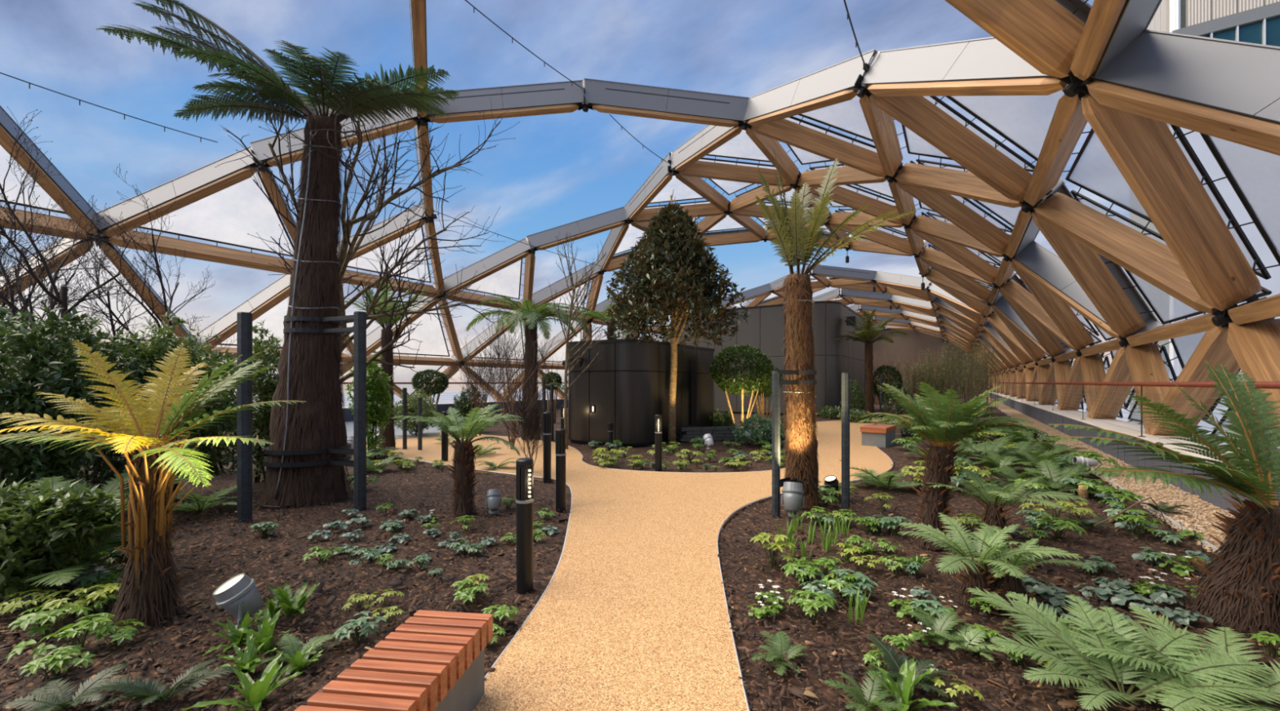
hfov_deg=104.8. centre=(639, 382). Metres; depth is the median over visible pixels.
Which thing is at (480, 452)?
fern
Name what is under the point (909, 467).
hellebore
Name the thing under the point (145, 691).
fern
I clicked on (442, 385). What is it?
topiary tree
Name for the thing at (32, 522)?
evergreen shrub
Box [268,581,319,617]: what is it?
fern
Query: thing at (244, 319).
support stake
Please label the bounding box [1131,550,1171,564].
heuchera
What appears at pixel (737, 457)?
hellebore
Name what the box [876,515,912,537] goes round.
leafy plant
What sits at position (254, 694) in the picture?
fern
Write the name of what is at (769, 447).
hellebore
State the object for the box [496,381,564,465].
bare shrub
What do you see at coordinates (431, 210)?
cable
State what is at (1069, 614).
heuchera
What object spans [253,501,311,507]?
hose
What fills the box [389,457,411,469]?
hellebore
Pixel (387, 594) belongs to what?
hellebore
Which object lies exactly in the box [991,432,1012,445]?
hellebore
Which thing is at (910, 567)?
leafy plant
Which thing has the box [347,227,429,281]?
cushion
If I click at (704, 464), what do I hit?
leafy plant
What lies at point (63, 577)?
fern
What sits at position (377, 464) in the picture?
hellebore
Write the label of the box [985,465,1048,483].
fern
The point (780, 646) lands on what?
fern
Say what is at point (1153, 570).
flower
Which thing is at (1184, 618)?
heuchera
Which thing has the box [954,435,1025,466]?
fern
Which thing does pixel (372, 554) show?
leafy plant
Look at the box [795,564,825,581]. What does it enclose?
leafy plant
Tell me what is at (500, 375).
bare shrub
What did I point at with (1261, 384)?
handrail
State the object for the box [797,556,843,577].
hellebore
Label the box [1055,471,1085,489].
hellebore
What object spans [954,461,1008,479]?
fern
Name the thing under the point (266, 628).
fern
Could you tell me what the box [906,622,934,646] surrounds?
flower
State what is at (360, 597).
hellebore
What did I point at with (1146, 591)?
flower
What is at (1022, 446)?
fern
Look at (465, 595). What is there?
hellebore
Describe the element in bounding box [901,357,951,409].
clump
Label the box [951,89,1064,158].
cushion
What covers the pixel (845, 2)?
cable
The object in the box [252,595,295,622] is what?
fern
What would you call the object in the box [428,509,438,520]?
flower
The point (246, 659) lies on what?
fern
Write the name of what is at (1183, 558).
hellebore
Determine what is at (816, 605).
hellebore
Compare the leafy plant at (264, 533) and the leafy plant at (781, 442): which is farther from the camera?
the leafy plant at (781, 442)
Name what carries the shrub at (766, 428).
on the garden bed
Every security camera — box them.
[562,357,573,366]
[577,357,584,366]
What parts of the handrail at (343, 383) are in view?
rail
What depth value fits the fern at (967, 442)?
11.65 m
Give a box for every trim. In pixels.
[253,418,898,710]
[985,400,1220,553]
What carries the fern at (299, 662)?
on the garden bed
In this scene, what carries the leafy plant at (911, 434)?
on the garden bed
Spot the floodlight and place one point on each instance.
(853, 318)
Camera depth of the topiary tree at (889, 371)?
25.38 m
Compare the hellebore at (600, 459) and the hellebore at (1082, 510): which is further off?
the hellebore at (600, 459)
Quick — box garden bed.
[0,394,1279,710]
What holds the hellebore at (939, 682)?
on the garden bed
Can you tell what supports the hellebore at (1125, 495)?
on the garden bed
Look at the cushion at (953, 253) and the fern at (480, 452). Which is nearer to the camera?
the fern at (480, 452)
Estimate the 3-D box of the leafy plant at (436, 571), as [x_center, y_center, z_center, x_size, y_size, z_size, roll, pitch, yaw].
[-1.747,1.632,4.226,0.137,0.073,0.136,0,0,33]
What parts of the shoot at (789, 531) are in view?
blade, blade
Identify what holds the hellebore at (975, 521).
on the garden bed
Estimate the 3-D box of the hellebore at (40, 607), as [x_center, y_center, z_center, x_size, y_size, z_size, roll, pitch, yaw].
[-4.074,1.602,3.358,0.230,0.136,0.255,0,0,-22]
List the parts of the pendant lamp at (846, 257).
lamp shade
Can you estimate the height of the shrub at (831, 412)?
0.672 m
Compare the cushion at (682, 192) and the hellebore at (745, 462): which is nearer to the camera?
the hellebore at (745, 462)
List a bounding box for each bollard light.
[441,411,448,461]
[515,457,533,594]
[542,412,551,483]
[555,428,566,512]
[560,404,564,428]
[607,422,613,449]
[654,414,662,471]
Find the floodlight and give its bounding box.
[844,315,856,325]
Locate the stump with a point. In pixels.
(1082, 489)
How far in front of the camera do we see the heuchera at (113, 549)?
4.67 m
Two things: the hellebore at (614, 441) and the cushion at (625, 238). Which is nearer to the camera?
the hellebore at (614, 441)
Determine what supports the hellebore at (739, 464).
on the garden bed
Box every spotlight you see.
[212,573,264,637]
[346,435,353,448]
[485,488,502,515]
[702,433,714,451]
[743,426,752,442]
[781,481,804,520]
[824,475,839,497]
[900,428,909,441]
[1071,456,1098,477]
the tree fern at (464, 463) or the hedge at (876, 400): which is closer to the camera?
the tree fern at (464, 463)
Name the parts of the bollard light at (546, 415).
post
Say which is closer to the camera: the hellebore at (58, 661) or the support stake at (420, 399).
the hellebore at (58, 661)
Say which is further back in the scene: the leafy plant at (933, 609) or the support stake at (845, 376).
the support stake at (845, 376)
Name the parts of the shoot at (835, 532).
blade, blade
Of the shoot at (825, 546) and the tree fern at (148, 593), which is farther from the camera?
the shoot at (825, 546)
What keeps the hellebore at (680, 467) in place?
on the garden bed
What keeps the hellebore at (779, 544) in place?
on the garden bed
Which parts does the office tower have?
facade panel, facade panel, facade panel, facade panel, facade panel, facade panel, facade panel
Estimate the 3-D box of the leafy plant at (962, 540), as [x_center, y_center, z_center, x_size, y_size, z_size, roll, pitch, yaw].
[3.283,1.601,4.806,0.325,0.144,0.244,0,0,18]
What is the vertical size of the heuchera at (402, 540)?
0.089 m
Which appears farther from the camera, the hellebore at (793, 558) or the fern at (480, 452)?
the fern at (480, 452)
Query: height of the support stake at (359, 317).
2.798 m
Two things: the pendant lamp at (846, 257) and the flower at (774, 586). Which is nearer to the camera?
the flower at (774, 586)
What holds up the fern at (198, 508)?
on the garden bed
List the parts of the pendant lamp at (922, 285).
lamp shade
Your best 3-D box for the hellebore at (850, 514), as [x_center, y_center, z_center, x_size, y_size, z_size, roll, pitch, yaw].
[2.392,1.579,5.719,0.274,0.185,0.318,0,0,-12]
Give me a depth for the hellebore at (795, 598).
3.63 m
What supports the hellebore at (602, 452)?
on the garden bed
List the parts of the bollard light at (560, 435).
post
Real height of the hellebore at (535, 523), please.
0.119 m
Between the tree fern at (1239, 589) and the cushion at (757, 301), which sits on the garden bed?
the tree fern at (1239, 589)
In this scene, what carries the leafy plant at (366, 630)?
on the garden bed
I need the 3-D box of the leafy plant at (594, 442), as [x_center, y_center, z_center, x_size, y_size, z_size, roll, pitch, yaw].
[-1.165,1.590,12.784,0.385,0.170,0.289,0,0,-24]
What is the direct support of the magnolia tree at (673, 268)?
on the garden bed
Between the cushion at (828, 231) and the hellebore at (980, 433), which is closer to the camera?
the hellebore at (980, 433)
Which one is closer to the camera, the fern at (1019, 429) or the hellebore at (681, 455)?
the hellebore at (681, 455)
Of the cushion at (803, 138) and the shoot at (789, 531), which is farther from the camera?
the cushion at (803, 138)
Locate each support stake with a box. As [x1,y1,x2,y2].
[236,311,252,522]
[353,311,366,511]
[402,387,407,448]
[417,397,422,449]
[522,382,525,440]
[542,380,546,440]
[550,383,553,440]
[772,371,780,518]
[841,372,849,509]
[862,373,865,411]
[880,375,881,417]
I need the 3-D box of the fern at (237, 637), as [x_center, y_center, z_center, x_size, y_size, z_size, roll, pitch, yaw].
[-2.535,1.551,3.107,0.286,0.243,0.340,0,0,-29]
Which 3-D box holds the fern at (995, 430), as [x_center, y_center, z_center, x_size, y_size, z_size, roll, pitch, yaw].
[9.430,1.433,13.702,1.722,0.484,1.448,0,0,-33]
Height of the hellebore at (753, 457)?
0.155 m
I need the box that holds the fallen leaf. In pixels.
[803,690,817,698]
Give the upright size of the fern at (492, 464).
0.215 m
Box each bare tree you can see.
[0,106,234,479]
[214,60,519,383]
[528,232,618,448]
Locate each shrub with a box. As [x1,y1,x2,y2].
[0,304,112,497]
[0,306,48,484]
[0,477,120,603]
[4,315,163,497]
[105,311,258,499]
[174,332,255,474]
[233,319,284,483]
[345,349,395,458]
[393,386,438,435]
[441,340,511,435]
[452,384,488,423]
[457,289,568,448]
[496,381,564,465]
[706,408,734,426]
[731,413,785,446]
[771,417,786,439]
[815,405,852,418]
[836,408,876,422]
[840,378,866,417]
[880,381,913,419]
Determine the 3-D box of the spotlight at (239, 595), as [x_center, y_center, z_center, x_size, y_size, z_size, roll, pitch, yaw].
[-2.635,1.532,3.239,0.226,0.535,0.259,0,0,33]
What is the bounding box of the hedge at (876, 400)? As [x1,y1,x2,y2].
[872,345,955,404]
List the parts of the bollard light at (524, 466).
post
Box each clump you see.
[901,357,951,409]
[902,350,963,411]
[922,340,982,412]
[938,334,1001,416]
[956,343,1007,408]
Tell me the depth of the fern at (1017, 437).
12.29 m
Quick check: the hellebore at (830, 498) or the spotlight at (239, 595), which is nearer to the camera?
the spotlight at (239, 595)
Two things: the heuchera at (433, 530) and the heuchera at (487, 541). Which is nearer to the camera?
the heuchera at (487, 541)
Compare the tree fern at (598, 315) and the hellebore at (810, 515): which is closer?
the hellebore at (810, 515)
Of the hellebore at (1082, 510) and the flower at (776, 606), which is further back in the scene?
the hellebore at (1082, 510)
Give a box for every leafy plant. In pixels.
[66,562,125,587]
[248,521,278,537]
[333,610,386,644]
[342,546,361,556]
[355,546,382,561]
[382,523,401,533]
[386,558,410,571]
[405,554,430,569]
[427,568,443,577]
[449,537,480,554]
[467,542,486,554]
[587,442,595,448]
[588,440,600,447]
[605,442,622,448]
[648,462,654,468]
[691,436,704,444]
[702,463,711,470]
[722,457,735,466]
[733,450,751,461]
[780,438,785,447]
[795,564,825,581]
[799,580,836,598]
[812,512,833,527]
[831,568,873,591]
[838,585,867,604]
[846,578,879,596]
[862,514,891,533]
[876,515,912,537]
[902,559,926,575]
[907,429,920,437]
[910,598,951,625]
[951,457,975,475]
[951,470,977,491]
[957,539,981,551]
[1016,510,1046,524]
[1022,428,1048,439]
[1024,519,1054,537]
[1054,454,1084,471]
[1058,477,1097,494]
[1074,560,1097,574]
[1084,555,1118,574]
[1102,502,1151,520]
[1139,546,1172,564]
[1151,529,1185,546]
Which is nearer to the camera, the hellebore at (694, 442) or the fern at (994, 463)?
the fern at (994, 463)
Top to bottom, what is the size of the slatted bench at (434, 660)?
0.465 m
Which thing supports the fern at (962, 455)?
on the garden bed
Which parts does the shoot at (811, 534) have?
blade, blade, blade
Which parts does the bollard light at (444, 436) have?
post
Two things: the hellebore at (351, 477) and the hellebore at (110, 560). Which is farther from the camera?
the hellebore at (351, 477)
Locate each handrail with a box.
[342,382,568,403]
[995,381,1279,454]
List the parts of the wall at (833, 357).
wall panel, wall panel, wall panel, wall panel, wall panel, wall panel, wall panel, wall panel, wall panel, wall panel, wall panel, wall panel, wall panel, wall panel, wall panel, wall panel, wall panel, wall panel, wall panel, wall panel, wall panel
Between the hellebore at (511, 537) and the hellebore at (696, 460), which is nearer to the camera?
the hellebore at (511, 537)
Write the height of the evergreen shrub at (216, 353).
2.597 m
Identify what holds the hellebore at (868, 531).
on the garden bed
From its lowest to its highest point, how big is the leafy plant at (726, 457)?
0.176 m
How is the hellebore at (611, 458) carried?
on the garden bed
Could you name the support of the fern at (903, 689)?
on the garden bed
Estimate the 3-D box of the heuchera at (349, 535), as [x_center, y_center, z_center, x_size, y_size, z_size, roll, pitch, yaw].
[-3.066,1.626,5.255,0.222,0.092,0.193,0,0,-45]
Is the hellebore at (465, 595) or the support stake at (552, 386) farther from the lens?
the support stake at (552, 386)
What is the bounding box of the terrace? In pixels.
[345,420,441,440]
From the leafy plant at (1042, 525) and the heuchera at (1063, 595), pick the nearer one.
the heuchera at (1063, 595)
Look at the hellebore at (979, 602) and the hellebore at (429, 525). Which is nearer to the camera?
the hellebore at (979, 602)
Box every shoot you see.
[773,517,794,542]
[788,533,797,556]
[790,510,804,533]
[799,537,813,559]
[803,519,816,543]
[817,514,827,535]
[817,521,835,552]
[828,521,837,545]
[832,512,841,530]
[834,512,852,536]
[842,538,851,562]
[844,585,871,624]
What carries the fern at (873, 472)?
on the garden bed
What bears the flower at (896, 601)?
on the garden bed
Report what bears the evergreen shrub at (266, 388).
on the garden bed
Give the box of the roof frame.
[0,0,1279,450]
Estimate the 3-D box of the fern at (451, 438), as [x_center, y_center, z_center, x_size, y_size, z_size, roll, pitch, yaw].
[-5.090,1.516,13.306,1.014,0.308,0.956,0,0,41]
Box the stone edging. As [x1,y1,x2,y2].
[677,426,784,441]
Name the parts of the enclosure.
wall panel, wall panel, wall panel, wall panel, wall panel, wall panel, wall panel, wall panel, wall panel, wall panel, wall panel, wall panel, wall panel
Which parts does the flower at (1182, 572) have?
flower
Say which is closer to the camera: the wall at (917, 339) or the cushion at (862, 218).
the cushion at (862, 218)
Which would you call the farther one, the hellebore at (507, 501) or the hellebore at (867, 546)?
the hellebore at (507, 501)
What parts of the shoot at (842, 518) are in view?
blade, blade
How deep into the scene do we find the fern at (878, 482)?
7.58 m
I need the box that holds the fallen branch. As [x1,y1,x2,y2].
[1093,497,1169,529]
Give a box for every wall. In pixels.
[111,398,568,434]
[677,301,865,415]
[864,328,988,395]
[988,391,1279,513]
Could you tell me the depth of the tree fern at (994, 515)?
4.53 m
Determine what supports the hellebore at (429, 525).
on the garden bed
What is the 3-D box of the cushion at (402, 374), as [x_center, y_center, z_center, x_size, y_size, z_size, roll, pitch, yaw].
[-11.512,-0.205,24.246,0.352,1.877,4.633,0,0,33]
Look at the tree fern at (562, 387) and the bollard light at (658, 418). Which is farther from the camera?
the tree fern at (562, 387)
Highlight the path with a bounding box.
[254,418,909,710]
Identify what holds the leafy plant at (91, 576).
on the garden bed
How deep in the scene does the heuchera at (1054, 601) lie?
3.71 m
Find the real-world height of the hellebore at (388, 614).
0.109 m
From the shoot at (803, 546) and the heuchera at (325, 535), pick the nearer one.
the shoot at (803, 546)
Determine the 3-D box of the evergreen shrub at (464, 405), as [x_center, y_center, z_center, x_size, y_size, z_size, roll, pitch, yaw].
[-5.601,0.866,16.485,1.195,1.646,1.225,0,0,1]
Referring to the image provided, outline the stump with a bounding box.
[1077,484,1088,499]
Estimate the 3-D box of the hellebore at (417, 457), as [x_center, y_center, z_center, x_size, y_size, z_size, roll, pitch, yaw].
[-4.564,1.600,10.193,0.213,0.137,0.215,0,0,-19]
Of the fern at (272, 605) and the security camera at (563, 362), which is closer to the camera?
the fern at (272, 605)
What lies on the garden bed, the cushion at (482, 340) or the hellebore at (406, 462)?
the hellebore at (406, 462)
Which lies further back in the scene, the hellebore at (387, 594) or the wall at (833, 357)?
the wall at (833, 357)
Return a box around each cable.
[0,71,217,142]
[208,668,244,710]
[431,209,599,266]
[465,0,582,88]
[608,114,670,164]
[843,0,867,71]
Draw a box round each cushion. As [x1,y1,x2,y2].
[0,145,65,212]
[0,244,173,341]
[141,172,293,254]
[220,297,288,346]
[222,359,278,381]
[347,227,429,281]
[375,306,448,355]
[377,363,441,395]
[464,364,517,390]
[466,259,520,298]
[475,322,524,359]
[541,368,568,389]
[546,331,580,361]
[549,282,587,310]
[614,223,647,253]
[650,175,702,202]
[697,159,777,194]
[707,214,744,231]
[708,129,768,160]
[733,300,747,307]
[745,293,777,306]
[784,117,877,163]
[800,95,872,139]
[813,165,893,196]
[818,225,830,232]
[830,185,896,205]
[843,210,905,232]
[904,96,1033,169]
[920,161,1021,225]
[920,194,1010,231]
[923,214,997,264]
[930,214,1004,262]
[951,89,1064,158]
[1023,283,1098,342]
[1069,123,1261,273]
[1069,306,1093,331]
[1076,195,1262,321]
[1096,325,1111,338]
[1111,342,1154,403]
[1130,351,1174,420]
[1173,331,1206,365]
[1208,135,1279,256]
[1214,395,1279,448]
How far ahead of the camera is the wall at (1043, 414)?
10.67 m
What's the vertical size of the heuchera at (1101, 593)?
0.110 m
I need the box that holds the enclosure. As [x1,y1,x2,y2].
[568,338,714,446]
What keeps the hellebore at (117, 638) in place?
on the garden bed
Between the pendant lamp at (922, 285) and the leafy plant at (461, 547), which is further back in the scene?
the pendant lamp at (922, 285)
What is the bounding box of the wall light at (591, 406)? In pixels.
[589,404,594,413]
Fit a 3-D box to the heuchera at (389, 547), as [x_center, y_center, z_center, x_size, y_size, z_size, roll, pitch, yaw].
[-2.494,1.625,4.829,0.222,0.098,0.211,0,0,23]
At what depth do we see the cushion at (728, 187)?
21.30 m
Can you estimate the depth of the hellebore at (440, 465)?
9.47 m
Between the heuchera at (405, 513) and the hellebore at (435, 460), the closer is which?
the heuchera at (405, 513)
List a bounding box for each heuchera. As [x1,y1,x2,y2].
[4,588,57,611]
[66,582,105,597]
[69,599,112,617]
[105,546,124,556]
[306,529,333,540]
[322,520,348,530]
[333,543,358,555]
[339,528,364,541]
[342,508,359,515]
[345,513,372,526]
[348,559,362,564]
[373,542,396,552]
[378,519,405,529]
[387,533,412,543]
[397,508,420,519]
[414,513,436,522]
[422,528,440,537]
[438,538,455,546]
[448,531,462,538]
[480,536,499,546]
[540,524,559,535]
[910,586,937,599]
[1006,525,1023,537]
[1021,577,1066,599]
[1022,574,1048,586]
[1032,586,1072,606]
[1032,601,1069,619]
[1055,594,1094,610]
[1066,612,1086,622]
[1072,582,1119,599]
[1091,576,1140,591]
[1094,493,1123,504]
[1109,613,1136,625]
[1110,588,1153,605]
[1114,520,1158,533]
[1128,595,1177,618]
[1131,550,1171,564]
[1149,585,1187,605]
[1169,607,1213,625]
[1184,550,1213,563]
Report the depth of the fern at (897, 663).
2.75 m
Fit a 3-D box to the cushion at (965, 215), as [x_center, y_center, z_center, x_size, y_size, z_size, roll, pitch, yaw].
[10.715,-5.743,16.309,2.741,2.036,4.682,0,0,33]
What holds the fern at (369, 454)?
on the garden bed
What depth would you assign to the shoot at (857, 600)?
3.41 m
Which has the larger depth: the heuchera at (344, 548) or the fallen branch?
the fallen branch
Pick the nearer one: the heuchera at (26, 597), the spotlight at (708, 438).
the heuchera at (26, 597)
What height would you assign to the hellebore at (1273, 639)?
0.144 m
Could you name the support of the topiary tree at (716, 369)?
on the garden bed
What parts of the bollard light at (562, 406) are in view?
post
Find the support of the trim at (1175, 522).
on the garden bed
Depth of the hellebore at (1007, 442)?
10.84 m
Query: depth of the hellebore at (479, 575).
3.83 m
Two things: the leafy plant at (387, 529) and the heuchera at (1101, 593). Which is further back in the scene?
the leafy plant at (387, 529)
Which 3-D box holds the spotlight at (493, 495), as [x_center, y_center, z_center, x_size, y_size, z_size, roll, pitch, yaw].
[-1.846,1.568,6.220,0.213,0.463,0.198,0,0,33]
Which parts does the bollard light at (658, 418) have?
post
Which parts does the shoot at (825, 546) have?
blade, blade, blade, blade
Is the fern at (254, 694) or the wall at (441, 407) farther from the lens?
the wall at (441, 407)
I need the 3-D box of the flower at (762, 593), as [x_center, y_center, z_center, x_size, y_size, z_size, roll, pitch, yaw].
[0.969,1.599,3.741,0.196,0.145,0.169,0,0,-5]
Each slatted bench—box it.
[294,609,493,710]
[860,423,896,447]
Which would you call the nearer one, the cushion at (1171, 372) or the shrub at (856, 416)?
the cushion at (1171, 372)
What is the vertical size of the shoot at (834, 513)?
0.232 m
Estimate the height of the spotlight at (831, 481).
0.464 m
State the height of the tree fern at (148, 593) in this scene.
2.031 m
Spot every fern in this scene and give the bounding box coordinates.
[0,339,306,630]
[0,474,190,586]
[1,662,128,710]
[66,467,183,506]
[86,657,239,710]
[93,529,128,551]
[96,0,458,511]
[173,484,236,513]
[181,650,302,710]
[202,609,265,657]
[215,631,277,674]
[230,606,305,654]
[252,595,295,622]
[253,632,339,675]
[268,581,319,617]
[275,641,325,672]
[345,280,429,448]
[346,455,400,472]
[351,441,399,458]
[391,403,524,517]
[430,434,465,443]
[465,294,591,439]
[472,442,502,455]
[475,457,517,468]
[546,382,568,394]
[557,303,654,338]
[751,631,808,675]
[755,148,920,510]
[823,668,908,710]
[835,308,908,417]
[849,466,923,490]
[849,469,900,486]
[857,382,1045,551]
[857,537,884,553]
[862,633,955,697]
[865,657,959,710]
[895,444,928,456]
[897,512,1083,614]
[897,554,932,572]
[898,607,970,644]
[916,440,1005,459]
[924,467,1088,565]
[933,622,1007,661]
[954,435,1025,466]
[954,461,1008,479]
[959,438,976,449]
[960,426,1009,441]
[966,586,1279,710]
[968,450,1031,474]
[969,440,1045,456]
[985,431,1031,450]
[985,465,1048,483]
[989,428,1066,448]
[989,447,1098,475]
[999,610,1062,647]
[1007,446,1078,461]
[1009,426,1045,436]
[1012,459,1102,493]
[1018,462,1102,478]
[1032,442,1087,454]
[1047,360,1279,637]
[1058,605,1279,710]
[1064,515,1114,528]
[1137,501,1191,513]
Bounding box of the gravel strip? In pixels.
[985,397,1235,555]
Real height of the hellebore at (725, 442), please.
0.158 m
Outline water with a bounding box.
[218,389,1129,422]
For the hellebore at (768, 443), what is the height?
0.196 m
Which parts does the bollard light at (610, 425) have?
post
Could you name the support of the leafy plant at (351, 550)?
on the garden bed
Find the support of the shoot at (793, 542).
on the garden bed
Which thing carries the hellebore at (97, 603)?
on the garden bed
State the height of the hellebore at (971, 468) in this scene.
0.344 m
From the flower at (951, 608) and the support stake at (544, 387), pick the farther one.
the support stake at (544, 387)
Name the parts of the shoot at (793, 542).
blade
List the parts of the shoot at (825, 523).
blade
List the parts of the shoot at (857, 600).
blade, blade, blade, blade, blade, blade, blade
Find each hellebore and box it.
[0,589,56,615]
[4,613,116,662]
[7,604,93,639]
[19,645,97,680]
[20,604,62,623]
[40,589,115,618]
[66,583,120,613]
[85,591,119,613]
[92,618,146,646]
[99,545,128,564]
[106,564,124,579]
[301,545,343,564]
[342,592,371,612]
[345,475,378,484]
[368,588,404,608]
[372,605,404,623]
[373,461,391,470]
[375,553,395,565]
[376,502,393,513]
[380,447,395,457]
[387,451,403,459]
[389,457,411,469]
[398,459,412,469]
[402,463,416,471]
[414,456,424,463]
[422,520,440,529]
[431,459,443,467]
[431,462,445,469]
[449,515,475,531]
[451,573,490,594]
[453,579,489,607]
[481,604,520,631]
[486,623,506,644]
[499,532,515,544]
[500,497,515,509]
[533,520,543,531]
[533,529,546,542]
[534,507,555,519]
[591,447,620,464]
[592,456,606,465]
[597,460,610,467]
[604,457,618,466]
[613,440,622,447]
[615,446,632,457]
[626,454,644,460]
[626,459,642,469]
[633,458,648,468]
[647,449,654,454]
[662,447,673,453]
[662,462,671,469]
[669,445,679,452]
[671,458,689,469]
[675,451,688,458]
[676,462,685,470]
[680,448,703,462]
[689,440,699,444]
[691,443,704,450]
[691,458,702,466]
[701,453,716,462]
[711,465,720,471]
[719,457,731,466]
[722,440,733,446]
[724,459,745,470]
[727,448,740,456]
[727,459,745,469]
[733,456,745,462]
[742,461,751,467]
[749,449,768,458]
[750,532,795,568]
[751,455,767,462]
[755,440,768,449]
[761,446,772,453]
[764,442,772,451]
[781,559,822,585]
[784,588,810,609]
[788,557,806,571]
[796,590,837,621]
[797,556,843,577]
[800,506,834,526]
[816,490,839,506]
[817,480,839,496]
[821,572,859,597]
[828,485,850,501]
[829,510,849,524]
[835,509,862,526]
[835,542,863,563]
[838,484,857,495]
[844,534,872,554]
[849,555,884,572]
[856,516,881,534]
[862,493,895,511]
[862,643,890,668]
[875,538,902,553]
[877,555,912,573]
[881,633,914,655]
[891,436,924,451]
[899,460,962,477]
[902,469,924,491]
[932,675,984,705]
[950,513,982,533]
[952,462,997,483]
[961,513,985,533]
[968,595,999,613]
[969,431,997,446]
[971,624,1001,647]
[973,479,1013,501]
[977,410,998,417]
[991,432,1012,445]
[1000,644,1041,664]
[1001,441,1017,448]
[1014,477,1052,493]
[1015,430,1036,441]
[1017,499,1081,524]
[1020,527,1049,542]
[1033,513,1088,539]
[1035,435,1064,447]
[1037,659,1081,686]
[1040,641,1079,660]
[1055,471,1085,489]
[1060,501,1097,519]
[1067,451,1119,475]
[1070,479,1117,499]
[1096,488,1146,512]
[1106,509,1166,537]
[1156,554,1208,573]
[1248,631,1279,658]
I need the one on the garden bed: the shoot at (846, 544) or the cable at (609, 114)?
the shoot at (846, 544)
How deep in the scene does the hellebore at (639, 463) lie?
9.54 m
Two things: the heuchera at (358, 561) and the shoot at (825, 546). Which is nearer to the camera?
the heuchera at (358, 561)
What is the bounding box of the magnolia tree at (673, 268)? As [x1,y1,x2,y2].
[602,189,749,444]
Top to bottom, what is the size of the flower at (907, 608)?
0.150 m
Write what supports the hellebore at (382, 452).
on the garden bed
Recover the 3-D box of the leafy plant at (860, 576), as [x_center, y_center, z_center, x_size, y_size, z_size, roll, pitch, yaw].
[1.665,1.589,3.884,0.319,0.172,0.292,0,0,22]
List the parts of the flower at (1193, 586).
flower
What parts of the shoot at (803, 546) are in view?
blade, blade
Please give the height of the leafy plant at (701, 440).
0.248 m
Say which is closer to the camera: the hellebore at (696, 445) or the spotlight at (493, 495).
the spotlight at (493, 495)
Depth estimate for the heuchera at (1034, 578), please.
4.03 m
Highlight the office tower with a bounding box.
[1129,0,1279,451]
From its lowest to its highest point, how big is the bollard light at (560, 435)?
1.166 m
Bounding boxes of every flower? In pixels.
[0,585,31,600]
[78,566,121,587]
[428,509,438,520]
[747,592,775,618]
[754,579,777,604]
[760,591,785,615]
[763,585,784,604]
[888,587,919,610]
[896,595,921,622]
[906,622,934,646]
[920,664,937,684]
[939,595,957,618]
[1128,576,1158,597]
[1137,568,1178,592]
[1156,552,1201,576]
[1176,520,1205,542]
[1183,576,1200,598]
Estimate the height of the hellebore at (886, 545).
0.132 m
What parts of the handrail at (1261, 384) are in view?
post, post, rail, post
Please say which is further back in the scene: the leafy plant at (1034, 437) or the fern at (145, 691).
the leafy plant at (1034, 437)
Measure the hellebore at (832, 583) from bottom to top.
0.174 m
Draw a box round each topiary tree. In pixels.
[410,368,448,423]
[541,371,562,423]
[709,343,773,426]
[747,364,782,425]
[872,364,903,415]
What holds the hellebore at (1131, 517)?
on the garden bed
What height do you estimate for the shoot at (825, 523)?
0.228 m
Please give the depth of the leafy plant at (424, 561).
4.37 m
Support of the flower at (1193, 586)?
on the garden bed
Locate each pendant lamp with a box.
[845,250,848,262]
[920,277,924,289]

